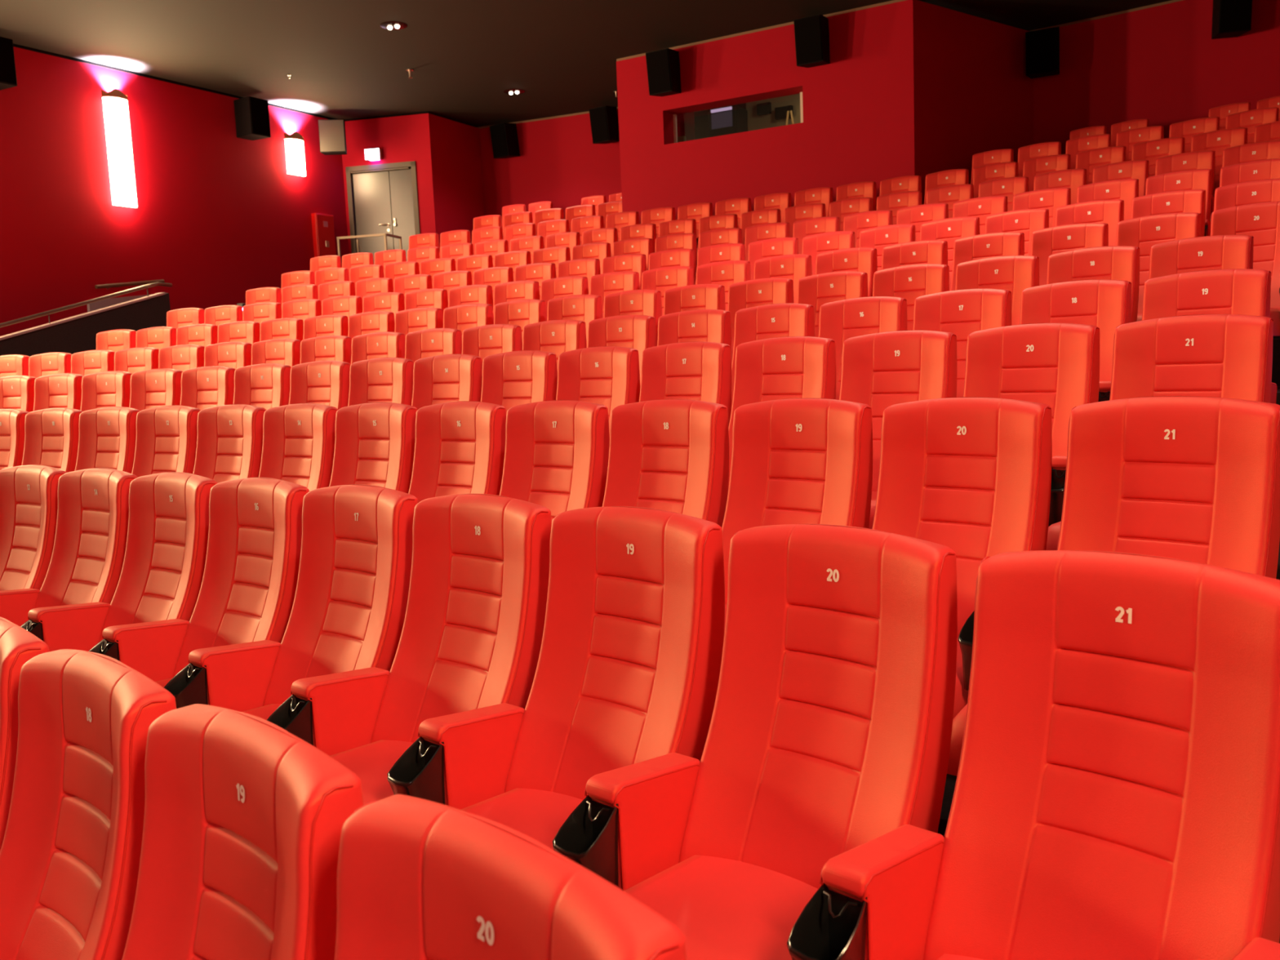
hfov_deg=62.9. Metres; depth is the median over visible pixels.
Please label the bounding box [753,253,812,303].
seat
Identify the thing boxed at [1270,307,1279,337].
seat cushion
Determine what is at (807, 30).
grille
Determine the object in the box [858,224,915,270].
seat
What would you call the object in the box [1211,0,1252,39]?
wall speaker
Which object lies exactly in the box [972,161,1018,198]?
seat
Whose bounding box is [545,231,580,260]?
seat
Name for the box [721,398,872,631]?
seat
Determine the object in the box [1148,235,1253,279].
seat
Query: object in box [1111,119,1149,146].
seat
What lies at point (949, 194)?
seat
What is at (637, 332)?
seat
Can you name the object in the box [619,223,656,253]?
seat
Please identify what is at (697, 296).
seat
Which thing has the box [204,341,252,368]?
seat
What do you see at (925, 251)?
seat
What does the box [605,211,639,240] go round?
seat
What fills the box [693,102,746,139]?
wall
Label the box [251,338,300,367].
seat
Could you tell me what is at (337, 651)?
seat
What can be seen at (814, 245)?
seat
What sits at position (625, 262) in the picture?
seat
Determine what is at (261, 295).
seat
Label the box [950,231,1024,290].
seat
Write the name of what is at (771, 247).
seat
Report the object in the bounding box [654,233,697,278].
seat
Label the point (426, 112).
trim
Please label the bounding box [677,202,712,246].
seat
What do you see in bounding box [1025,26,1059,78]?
wall speaker
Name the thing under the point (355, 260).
seat
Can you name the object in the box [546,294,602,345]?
seat
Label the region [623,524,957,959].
seat
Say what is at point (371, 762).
seat cushion
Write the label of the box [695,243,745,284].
seat
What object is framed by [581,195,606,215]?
seat
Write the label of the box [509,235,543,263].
seat
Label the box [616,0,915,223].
wall
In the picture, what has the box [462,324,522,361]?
seat
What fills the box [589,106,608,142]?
grille
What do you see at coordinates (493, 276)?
seat
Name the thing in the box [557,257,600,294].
seat
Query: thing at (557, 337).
seat
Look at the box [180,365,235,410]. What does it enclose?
seat
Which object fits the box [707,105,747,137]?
projector
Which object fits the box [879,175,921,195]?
seat
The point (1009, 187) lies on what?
seat
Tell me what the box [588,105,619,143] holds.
wall speaker
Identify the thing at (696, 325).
seat
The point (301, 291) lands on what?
seat
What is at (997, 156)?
seat
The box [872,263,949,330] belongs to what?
seat
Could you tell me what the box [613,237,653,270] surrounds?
seat
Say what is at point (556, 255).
seat
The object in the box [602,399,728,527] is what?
seat
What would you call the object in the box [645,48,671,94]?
grille
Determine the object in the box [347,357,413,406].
seat
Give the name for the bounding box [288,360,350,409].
seat
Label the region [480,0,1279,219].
wall
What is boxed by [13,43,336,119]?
trim
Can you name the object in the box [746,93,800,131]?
wall booth partition
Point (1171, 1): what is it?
trim
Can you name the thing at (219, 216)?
wall
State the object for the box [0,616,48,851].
seat
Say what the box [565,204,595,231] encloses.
seat
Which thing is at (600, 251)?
seat
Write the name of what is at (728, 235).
seat
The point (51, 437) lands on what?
seat
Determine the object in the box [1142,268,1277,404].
seat
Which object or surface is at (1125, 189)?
seat
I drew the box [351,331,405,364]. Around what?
seat
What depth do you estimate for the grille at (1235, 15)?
12.50 m
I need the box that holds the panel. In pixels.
[87,293,152,311]
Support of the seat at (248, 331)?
on the floor
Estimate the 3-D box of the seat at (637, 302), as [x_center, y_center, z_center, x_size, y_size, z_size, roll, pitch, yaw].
[-0.198,-0.852,7.656,0.561,1.092,0.781,2,8,34]
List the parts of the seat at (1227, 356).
backrest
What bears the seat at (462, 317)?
on the floor
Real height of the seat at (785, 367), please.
1.092 m
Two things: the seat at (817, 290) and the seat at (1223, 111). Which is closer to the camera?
the seat at (817, 290)
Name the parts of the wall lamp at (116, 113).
crown, lamp shade, lamp shade, lamp shade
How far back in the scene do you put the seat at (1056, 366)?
3.88 m
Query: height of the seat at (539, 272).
1.092 m
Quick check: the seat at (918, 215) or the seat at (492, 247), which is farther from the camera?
the seat at (492, 247)
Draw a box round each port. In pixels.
[756,102,771,115]
[774,105,793,119]
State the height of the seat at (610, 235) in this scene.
1.092 m
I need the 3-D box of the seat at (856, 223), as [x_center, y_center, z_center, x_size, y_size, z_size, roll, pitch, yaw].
[2.082,-2.045,9.981,0.561,1.092,0.781,2,8,35]
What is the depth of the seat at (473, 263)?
12.76 m
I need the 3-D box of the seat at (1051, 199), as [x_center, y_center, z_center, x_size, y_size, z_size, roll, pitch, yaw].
[3.383,-1.985,8.998,0.561,1.092,0.781,3,8,38]
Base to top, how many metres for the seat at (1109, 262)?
1.092 m
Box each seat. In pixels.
[0,354,29,377]
[0,375,35,412]
[0,408,29,468]
[0,464,66,626]
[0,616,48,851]
[0,648,176,959]
[20,467,137,651]
[22,407,83,472]
[28,351,71,377]
[33,373,83,411]
[71,349,115,376]
[75,406,140,473]
[80,370,132,411]
[88,471,217,681]
[96,328,136,351]
[114,346,159,373]
[121,703,364,959]
[129,368,182,410]
[131,404,200,476]
[135,326,176,349]
[155,477,309,711]
[158,344,204,371]
[166,307,204,329]
[176,324,217,346]
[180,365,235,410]
[192,404,266,483]
[204,305,242,325]
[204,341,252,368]
[217,320,260,344]
[233,363,291,409]
[242,302,281,324]
[242,484,417,755]
[245,287,281,305]
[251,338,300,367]
[258,403,337,491]
[259,317,303,342]
[280,271,315,292]
[281,284,318,305]
[281,298,321,321]
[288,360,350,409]
[300,335,351,364]
[302,314,348,339]
[310,255,341,279]
[315,267,349,292]
[318,280,355,303]
[321,295,362,320]
[328,402,417,493]
[329,493,551,809]
[334,794,686,959]
[342,252,373,276]
[347,311,395,338]
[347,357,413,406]
[349,264,383,294]
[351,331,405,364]
[355,277,393,301]
[362,292,404,319]
[374,249,406,277]
[384,261,419,285]
[393,274,432,302]
[395,307,443,339]
[404,288,448,316]
[404,328,462,362]
[407,246,439,274]
[408,232,439,248]
[408,400,506,502]
[411,354,482,410]
[420,257,455,285]
[432,271,472,302]
[439,230,471,257]
[440,243,473,271]
[443,303,493,335]
[448,284,493,306]
[456,254,493,284]
[461,506,724,890]
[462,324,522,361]
[471,226,502,254]
[473,214,502,229]
[473,266,513,305]
[475,239,508,266]
[480,350,557,415]
[493,250,531,281]
[493,280,539,316]
[493,298,546,338]
[499,400,609,519]
[502,204,526,228]
[502,211,533,239]
[504,222,536,251]
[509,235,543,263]
[514,262,555,299]
[522,319,586,368]
[528,201,552,223]
[532,246,570,277]
[533,208,564,235]
[537,219,569,248]
[540,275,588,318]
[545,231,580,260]
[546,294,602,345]
[555,346,639,431]
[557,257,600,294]
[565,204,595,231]
[571,215,604,244]
[572,242,611,274]
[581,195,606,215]
[582,227,617,256]
[586,314,656,386]
[590,271,639,318]
[597,200,622,227]
[602,253,646,289]
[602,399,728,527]
[603,289,662,346]
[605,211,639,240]
[608,192,622,201]
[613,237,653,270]
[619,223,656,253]
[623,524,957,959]
[639,341,732,426]
[640,207,675,237]
[641,266,693,315]
[648,248,694,284]
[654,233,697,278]
[657,309,731,355]
[658,218,696,236]
[663,284,725,315]
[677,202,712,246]
[694,227,742,284]
[695,213,737,273]
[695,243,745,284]
[696,260,751,311]
[715,197,751,228]
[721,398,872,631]
[727,277,793,363]
[728,336,835,488]
[730,302,814,413]
[740,208,781,244]
[744,222,790,261]
[747,237,799,279]
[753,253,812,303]
[754,192,791,222]
[783,203,826,237]
[792,216,839,254]
[794,187,833,216]
[796,271,867,337]
[801,231,855,275]
[815,247,877,296]
[818,296,906,399]
[829,197,872,231]
[835,181,876,210]
[839,329,956,528]
[843,209,893,247]
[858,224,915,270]
[871,396,1052,719]
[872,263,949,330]
[875,191,921,224]
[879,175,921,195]
[881,240,947,269]
[896,203,948,240]
[912,288,1011,397]
[920,217,979,290]
[923,550,1279,959]
[924,168,968,204]
[925,183,973,217]
[946,395,1279,776]
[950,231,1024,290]
[952,195,1007,234]
[955,255,1039,325]
[963,323,1099,527]
[970,148,1013,184]
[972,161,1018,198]
[977,176,1028,211]
[985,208,1048,255]
[1013,187,1071,227]
[1017,141,1061,177]
[1019,279,1131,401]
[1022,154,1071,191]
[1031,222,1108,285]
[1033,168,1086,204]
[1046,245,1139,322]
[1046,314,1273,550]
[1054,199,1124,245]
[1065,133,1111,168]
[1069,125,1106,139]
[1075,146,1125,184]
[1076,178,1138,220]
[1092,160,1148,196]
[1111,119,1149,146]
[1115,125,1164,160]
[1115,212,1201,321]
[1130,189,1205,236]
[1131,137,1185,177]
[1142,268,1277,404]
[1145,168,1212,235]
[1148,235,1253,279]
[1155,150,1215,213]
[1168,116,1219,152]
[1191,127,1247,196]
[1208,102,1250,129]
[1209,140,1279,221]
[1210,200,1279,388]
[1213,178,1279,338]
[1219,158,1279,186]
[1225,106,1279,143]
[1253,120,1279,142]
[1256,95,1279,120]
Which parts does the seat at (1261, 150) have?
backrest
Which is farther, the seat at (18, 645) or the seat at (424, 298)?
the seat at (424, 298)
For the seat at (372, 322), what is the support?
on the floor
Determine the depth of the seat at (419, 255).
14.39 m
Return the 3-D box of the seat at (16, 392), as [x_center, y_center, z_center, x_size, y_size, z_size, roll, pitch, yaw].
[-4.995,-0.234,7.922,0.561,1.092,0.781,1,7,25]
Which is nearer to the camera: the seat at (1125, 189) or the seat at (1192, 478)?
the seat at (1192, 478)
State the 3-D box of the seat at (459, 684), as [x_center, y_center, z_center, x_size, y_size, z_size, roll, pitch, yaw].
[-0.602,0.625,2.569,0.561,1.092,0.781,3,9,41]
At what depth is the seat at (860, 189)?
12.54 m
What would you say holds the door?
in the wall at (406, 138)
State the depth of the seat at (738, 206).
13.41 m
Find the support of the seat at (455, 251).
on the floor
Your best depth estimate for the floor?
3.02 m
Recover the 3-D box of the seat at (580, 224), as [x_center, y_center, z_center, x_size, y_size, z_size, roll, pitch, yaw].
[-0.828,-3.074,14.230,0.562,1.092,0.781,1,7,27]
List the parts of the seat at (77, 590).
armrest, backrest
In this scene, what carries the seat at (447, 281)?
on the floor
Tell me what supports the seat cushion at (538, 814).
on the seat at (617, 716)
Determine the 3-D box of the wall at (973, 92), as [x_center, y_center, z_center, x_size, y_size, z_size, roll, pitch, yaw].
[4.385,-4.249,13.740,2.605,3.490,0.100,-7,8,-37]
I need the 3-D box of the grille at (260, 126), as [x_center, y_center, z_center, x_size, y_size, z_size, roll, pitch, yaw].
[-5.756,-5.505,15.863,0.013,0.526,0.336,2,8,30]
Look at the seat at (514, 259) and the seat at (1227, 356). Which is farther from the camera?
the seat at (514, 259)
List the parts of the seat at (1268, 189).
backrest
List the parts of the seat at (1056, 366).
backrest, armrest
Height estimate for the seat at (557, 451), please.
1.092 m
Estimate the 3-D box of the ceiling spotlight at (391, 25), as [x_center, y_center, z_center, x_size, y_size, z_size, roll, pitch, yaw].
[-3.067,-5.633,13.022,0.330,0.045,0.330,2,8,30]
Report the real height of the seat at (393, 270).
1.092 m
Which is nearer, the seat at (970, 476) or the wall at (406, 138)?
the seat at (970, 476)
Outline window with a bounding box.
[673,92,803,142]
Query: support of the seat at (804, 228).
on the floor
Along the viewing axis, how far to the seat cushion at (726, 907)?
1.90 m
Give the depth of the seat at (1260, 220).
6.23 m
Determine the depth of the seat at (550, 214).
16.06 m
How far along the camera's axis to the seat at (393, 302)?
10.63 m
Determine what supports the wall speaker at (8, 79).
attached to the wall at (219, 216)
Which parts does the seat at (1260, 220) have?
backrest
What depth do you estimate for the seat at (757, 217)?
12.09 m
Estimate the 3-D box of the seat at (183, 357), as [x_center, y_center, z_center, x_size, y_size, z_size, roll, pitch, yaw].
[-3.973,-0.562,8.594,0.561,1.092,0.781,1,7,26]
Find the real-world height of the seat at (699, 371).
1.092 m
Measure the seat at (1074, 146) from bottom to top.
1.092 m
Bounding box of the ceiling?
[0,0,1170,127]
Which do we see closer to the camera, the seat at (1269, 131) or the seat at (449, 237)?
the seat at (1269, 131)
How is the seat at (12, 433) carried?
on the floor
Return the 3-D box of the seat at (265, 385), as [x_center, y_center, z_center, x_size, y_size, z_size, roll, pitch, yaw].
[-2.607,-0.183,6.638,0.561,1.092,0.781,2,8,31]
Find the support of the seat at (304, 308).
on the floor
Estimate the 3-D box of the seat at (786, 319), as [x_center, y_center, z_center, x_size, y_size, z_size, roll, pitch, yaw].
[0.596,-0.413,5.680,0.561,1.092,0.781,3,8,38]
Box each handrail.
[0,281,172,327]
[94,279,164,289]
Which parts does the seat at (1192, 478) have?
backrest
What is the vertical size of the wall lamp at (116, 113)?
1.538 m
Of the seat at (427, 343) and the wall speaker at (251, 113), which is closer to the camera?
the seat at (427, 343)
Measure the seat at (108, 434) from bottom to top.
1.092 m
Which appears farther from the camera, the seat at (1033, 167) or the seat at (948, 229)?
the seat at (1033, 167)
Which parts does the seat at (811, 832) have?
backrest, armrest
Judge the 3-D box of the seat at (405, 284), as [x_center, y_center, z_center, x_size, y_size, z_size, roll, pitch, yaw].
[-2.663,-1.738,11.563,0.561,1.092,0.781,1,7,26]
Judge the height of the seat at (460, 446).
1.092 m
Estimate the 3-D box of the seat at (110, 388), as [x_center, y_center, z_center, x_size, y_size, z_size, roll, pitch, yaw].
[-4.023,-0.218,7.440,0.561,1.092,0.781,1,7,28]
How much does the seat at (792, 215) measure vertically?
1.092 m
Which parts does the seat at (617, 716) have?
backrest, armrest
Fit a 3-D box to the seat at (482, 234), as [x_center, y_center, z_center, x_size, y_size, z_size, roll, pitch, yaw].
[-2.301,-3.095,14.935,0.562,1.092,0.781,1,7,24]
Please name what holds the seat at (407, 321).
on the floor
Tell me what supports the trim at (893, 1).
attached to the wall at (857, 126)
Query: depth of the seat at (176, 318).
11.78 m
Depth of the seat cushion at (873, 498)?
3.79 m
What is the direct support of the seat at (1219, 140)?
on the floor
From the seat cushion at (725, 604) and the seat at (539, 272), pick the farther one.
the seat at (539, 272)
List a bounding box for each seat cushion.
[155,677,173,687]
[242,703,281,719]
[329,739,413,804]
[461,787,582,849]
[623,854,817,959]
[724,604,726,631]
[868,491,877,528]
[937,953,983,959]
[946,704,967,776]
[952,638,968,719]
[1046,521,1061,550]
[1137,313,1142,321]
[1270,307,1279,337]
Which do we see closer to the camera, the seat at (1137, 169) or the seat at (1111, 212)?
the seat at (1111, 212)
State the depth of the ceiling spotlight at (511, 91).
16.36 m
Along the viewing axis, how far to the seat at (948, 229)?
8.62 m
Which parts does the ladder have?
rail, rail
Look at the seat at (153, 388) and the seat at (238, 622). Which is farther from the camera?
the seat at (153, 388)
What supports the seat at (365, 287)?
on the floor
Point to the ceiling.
(463, 55)
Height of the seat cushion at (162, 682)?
0.168 m
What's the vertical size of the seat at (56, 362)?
1.092 m
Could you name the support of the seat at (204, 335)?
on the floor
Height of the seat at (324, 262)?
1.092 m
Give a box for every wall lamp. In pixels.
[101,88,137,208]
[284,131,306,176]
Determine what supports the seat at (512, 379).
on the floor
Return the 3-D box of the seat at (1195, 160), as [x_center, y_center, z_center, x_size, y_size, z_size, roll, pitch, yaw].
[4.769,-2.386,9.252,0.562,1.092,0.781,3,9,40]
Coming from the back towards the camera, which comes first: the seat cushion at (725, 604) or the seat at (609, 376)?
the seat at (609, 376)
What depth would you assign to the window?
14.84 m
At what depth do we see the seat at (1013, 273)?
6.20 m
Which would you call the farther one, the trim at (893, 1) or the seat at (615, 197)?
the seat at (615, 197)
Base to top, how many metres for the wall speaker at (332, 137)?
0.520 m
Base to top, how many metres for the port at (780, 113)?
0.170 m
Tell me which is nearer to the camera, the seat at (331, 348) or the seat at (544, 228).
the seat at (331, 348)
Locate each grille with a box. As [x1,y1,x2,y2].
[249,97,271,136]
[489,123,507,157]
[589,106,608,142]
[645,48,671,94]
[794,15,822,64]
[1219,0,1251,31]
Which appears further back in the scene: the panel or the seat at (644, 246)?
the panel
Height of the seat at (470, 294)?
1.092 m
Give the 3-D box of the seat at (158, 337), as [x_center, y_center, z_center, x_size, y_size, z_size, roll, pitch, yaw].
[-4.949,-0.959,10.272,0.561,1.092,0.781,0,7,23]
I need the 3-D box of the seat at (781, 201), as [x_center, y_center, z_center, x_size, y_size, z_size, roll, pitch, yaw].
[1.543,-3.017,12.896,0.562,1.092,0.781,2,8,32]
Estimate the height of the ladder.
1.424 m
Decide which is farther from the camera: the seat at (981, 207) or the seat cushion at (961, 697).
the seat at (981, 207)
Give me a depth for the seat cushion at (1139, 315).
6.11 m
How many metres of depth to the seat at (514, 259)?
12.51 m
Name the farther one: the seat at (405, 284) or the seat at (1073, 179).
the seat at (405, 284)
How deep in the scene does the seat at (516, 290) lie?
9.85 m
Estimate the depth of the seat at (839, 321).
5.58 m
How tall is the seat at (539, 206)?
1.092 m
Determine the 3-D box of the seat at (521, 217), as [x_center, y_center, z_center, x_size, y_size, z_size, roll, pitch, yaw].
[-1.981,-3.588,16.011,0.562,1.092,0.781,1,7,24]
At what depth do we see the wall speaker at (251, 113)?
15.84 m
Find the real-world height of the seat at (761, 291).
1.092 m
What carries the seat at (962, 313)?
on the floor
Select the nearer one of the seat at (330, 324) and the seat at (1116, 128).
the seat at (330, 324)
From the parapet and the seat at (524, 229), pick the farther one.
the seat at (524, 229)
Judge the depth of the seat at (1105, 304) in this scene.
4.79 m
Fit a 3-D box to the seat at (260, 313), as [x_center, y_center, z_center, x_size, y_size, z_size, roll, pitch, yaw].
[-4.181,-1.344,11.081,0.561,1.092,0.781,1,7,24]
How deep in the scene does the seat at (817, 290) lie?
6.94 m
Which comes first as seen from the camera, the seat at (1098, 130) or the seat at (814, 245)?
the seat at (814, 245)
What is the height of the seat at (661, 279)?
1.092 m
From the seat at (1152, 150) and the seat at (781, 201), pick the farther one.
the seat at (781, 201)
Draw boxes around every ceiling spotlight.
[379,21,407,30]
[503,88,524,94]
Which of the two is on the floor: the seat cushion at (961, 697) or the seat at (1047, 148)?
the seat at (1047, 148)
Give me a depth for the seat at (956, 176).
11.94 m
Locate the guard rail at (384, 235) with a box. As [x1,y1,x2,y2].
[336,233,402,267]
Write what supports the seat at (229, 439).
on the floor
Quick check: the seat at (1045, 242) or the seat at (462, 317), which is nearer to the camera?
the seat at (1045, 242)
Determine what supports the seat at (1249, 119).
on the floor
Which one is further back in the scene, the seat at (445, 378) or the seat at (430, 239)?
the seat at (430, 239)
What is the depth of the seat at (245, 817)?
1.47 m
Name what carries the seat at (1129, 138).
on the floor
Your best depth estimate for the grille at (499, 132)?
18.22 m
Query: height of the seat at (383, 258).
1.092 m
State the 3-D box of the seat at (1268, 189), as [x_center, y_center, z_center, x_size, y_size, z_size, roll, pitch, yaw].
[4.063,-1.487,7.000,0.561,1.092,0.781,4,9,42]
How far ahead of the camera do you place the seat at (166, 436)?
5.67 m
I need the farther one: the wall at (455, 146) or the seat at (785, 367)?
the wall at (455, 146)
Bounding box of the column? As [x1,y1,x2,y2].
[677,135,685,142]
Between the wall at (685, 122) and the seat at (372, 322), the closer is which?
the seat at (372, 322)
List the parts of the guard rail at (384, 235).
post, post, rail, post, post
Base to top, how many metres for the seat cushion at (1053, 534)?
0.168 m
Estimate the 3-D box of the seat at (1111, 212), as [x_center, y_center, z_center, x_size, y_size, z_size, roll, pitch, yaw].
[3.243,-1.536,7.714,0.561,1.092,0.781,3,9,40]
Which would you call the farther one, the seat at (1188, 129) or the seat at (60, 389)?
the seat at (1188, 129)
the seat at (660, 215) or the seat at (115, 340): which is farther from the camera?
the seat at (660, 215)
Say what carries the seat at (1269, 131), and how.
on the floor
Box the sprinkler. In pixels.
[405,68,413,78]
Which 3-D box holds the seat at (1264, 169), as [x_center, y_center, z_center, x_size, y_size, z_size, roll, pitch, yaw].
[4.630,-1.915,7.947,0.561,1.092,0.781,4,9,42]
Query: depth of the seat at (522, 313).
8.50 m
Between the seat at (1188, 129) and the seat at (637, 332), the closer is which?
the seat at (637, 332)
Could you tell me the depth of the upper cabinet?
17.39 m
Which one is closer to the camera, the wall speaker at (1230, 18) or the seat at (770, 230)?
the seat at (770, 230)
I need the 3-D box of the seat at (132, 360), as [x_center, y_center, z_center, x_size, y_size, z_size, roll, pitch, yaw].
[-4.462,-0.570,8.831,0.561,1.092,0.781,1,7,25]
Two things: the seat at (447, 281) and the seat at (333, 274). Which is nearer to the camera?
the seat at (447, 281)
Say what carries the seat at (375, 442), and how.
on the floor
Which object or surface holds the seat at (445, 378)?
on the floor
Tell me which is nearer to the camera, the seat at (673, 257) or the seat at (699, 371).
the seat at (699, 371)
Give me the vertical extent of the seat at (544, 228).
1.092 m
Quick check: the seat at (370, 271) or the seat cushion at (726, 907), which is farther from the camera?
the seat at (370, 271)
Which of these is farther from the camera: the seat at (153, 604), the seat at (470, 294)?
the seat at (470, 294)
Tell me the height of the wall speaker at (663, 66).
0.588 m
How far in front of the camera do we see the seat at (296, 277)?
13.87 m
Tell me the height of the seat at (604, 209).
1.092 m
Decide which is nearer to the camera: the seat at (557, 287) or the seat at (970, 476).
the seat at (970, 476)
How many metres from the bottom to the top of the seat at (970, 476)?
1.092 m
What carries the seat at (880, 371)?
on the floor
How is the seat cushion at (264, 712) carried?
on the seat at (337, 651)
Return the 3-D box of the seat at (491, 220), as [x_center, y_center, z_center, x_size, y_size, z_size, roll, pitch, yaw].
[-2.519,-3.592,16.244,0.646,1.092,0.781,0,7,23]
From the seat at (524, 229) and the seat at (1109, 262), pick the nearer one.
the seat at (1109, 262)
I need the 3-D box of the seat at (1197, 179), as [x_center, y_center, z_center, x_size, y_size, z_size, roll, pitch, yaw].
[4.221,-1.939,8.305,0.561,1.092,0.781,3,9,41]
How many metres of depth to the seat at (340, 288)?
12.30 m
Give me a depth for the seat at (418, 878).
1.10 m
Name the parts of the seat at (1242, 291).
backrest, armrest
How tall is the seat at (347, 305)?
1.092 m
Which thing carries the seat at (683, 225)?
on the floor
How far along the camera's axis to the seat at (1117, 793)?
1.65 m
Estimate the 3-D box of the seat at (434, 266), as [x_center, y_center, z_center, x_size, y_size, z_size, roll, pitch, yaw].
[-2.602,-2.171,12.733,0.561,1.092,0.781,1,7,25]
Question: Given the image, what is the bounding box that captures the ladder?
[786,110,794,124]
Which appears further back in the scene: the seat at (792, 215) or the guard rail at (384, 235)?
the guard rail at (384, 235)
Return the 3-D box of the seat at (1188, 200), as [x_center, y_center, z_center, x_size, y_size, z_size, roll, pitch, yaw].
[3.656,-1.512,7.361,0.561,1.092,0.781,3,9,41]
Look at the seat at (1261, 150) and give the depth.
9.13 m
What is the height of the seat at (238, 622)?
1.092 m
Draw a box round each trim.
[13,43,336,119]
[344,111,429,121]
[477,0,1182,128]
[616,0,905,61]
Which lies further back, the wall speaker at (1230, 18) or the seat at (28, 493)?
the wall speaker at (1230, 18)
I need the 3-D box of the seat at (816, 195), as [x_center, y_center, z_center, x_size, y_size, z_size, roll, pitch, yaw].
[2.004,-3.003,12.605,0.562,1.092,0.781,2,8,33]
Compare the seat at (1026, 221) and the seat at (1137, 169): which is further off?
the seat at (1137, 169)
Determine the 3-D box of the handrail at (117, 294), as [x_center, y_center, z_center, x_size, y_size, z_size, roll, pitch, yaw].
[-7.652,-1.330,10.951,0.064,1.712,6.368,2,8,30]
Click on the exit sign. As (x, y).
(371, 154)
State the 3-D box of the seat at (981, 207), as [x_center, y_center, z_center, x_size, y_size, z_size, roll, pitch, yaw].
[2.955,-2.006,9.333,0.561,1.092,0.781,3,8,37]
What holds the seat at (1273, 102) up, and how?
on the floor
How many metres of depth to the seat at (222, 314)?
11.57 m
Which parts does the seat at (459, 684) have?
backrest, armrest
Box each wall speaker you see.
[0,36,17,89]
[233,96,271,140]
[318,119,346,155]
[489,122,519,158]
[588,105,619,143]
[645,48,681,96]
[793,13,830,67]
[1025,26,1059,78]
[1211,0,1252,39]
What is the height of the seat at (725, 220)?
1.092 m
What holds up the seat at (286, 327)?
on the floor
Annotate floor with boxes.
[937,336,1279,943]
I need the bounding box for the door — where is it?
[345,160,420,264]
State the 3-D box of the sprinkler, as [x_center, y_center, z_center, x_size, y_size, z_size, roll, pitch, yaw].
[-3.295,-5.816,14.993,0.105,0.112,0.105,2,8,30]
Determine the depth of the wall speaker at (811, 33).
13.08 m
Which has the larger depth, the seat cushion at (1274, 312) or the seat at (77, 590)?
the seat cushion at (1274, 312)
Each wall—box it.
[0,46,349,336]
[342,113,435,253]
[428,113,484,253]
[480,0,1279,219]
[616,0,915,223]
[676,111,694,141]
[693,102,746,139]
[912,0,1033,204]
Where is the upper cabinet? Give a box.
[311,213,336,257]
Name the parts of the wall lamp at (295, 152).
crown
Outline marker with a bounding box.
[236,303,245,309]
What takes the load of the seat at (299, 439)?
on the floor
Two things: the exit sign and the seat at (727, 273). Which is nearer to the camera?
the seat at (727, 273)
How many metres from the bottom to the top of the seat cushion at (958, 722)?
0.168 m
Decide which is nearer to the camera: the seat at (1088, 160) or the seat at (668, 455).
the seat at (668, 455)
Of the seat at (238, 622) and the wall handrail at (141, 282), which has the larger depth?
the wall handrail at (141, 282)
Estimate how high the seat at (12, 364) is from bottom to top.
1.092 m
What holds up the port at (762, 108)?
attached to the wall booth partition at (755, 122)
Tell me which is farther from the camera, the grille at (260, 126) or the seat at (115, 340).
the grille at (260, 126)
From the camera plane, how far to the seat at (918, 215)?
9.91 m
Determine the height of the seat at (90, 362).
1.092 m
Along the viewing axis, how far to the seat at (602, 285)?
9.28 m
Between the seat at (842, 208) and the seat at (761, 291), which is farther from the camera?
the seat at (842, 208)
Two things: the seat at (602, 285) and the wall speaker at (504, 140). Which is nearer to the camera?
the seat at (602, 285)
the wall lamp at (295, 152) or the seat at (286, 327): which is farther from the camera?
the wall lamp at (295, 152)
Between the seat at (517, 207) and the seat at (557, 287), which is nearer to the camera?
the seat at (557, 287)
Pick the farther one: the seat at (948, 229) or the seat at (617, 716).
the seat at (948, 229)
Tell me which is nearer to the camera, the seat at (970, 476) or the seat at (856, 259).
the seat at (970, 476)
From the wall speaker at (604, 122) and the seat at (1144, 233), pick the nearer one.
the seat at (1144, 233)
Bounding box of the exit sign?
[364,147,382,160]
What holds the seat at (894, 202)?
on the floor
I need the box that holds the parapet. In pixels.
[0,292,170,356]
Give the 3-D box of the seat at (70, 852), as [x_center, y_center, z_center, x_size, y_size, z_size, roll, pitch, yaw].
[-1.132,0.898,1.603,0.561,1.092,0.781,4,9,42]

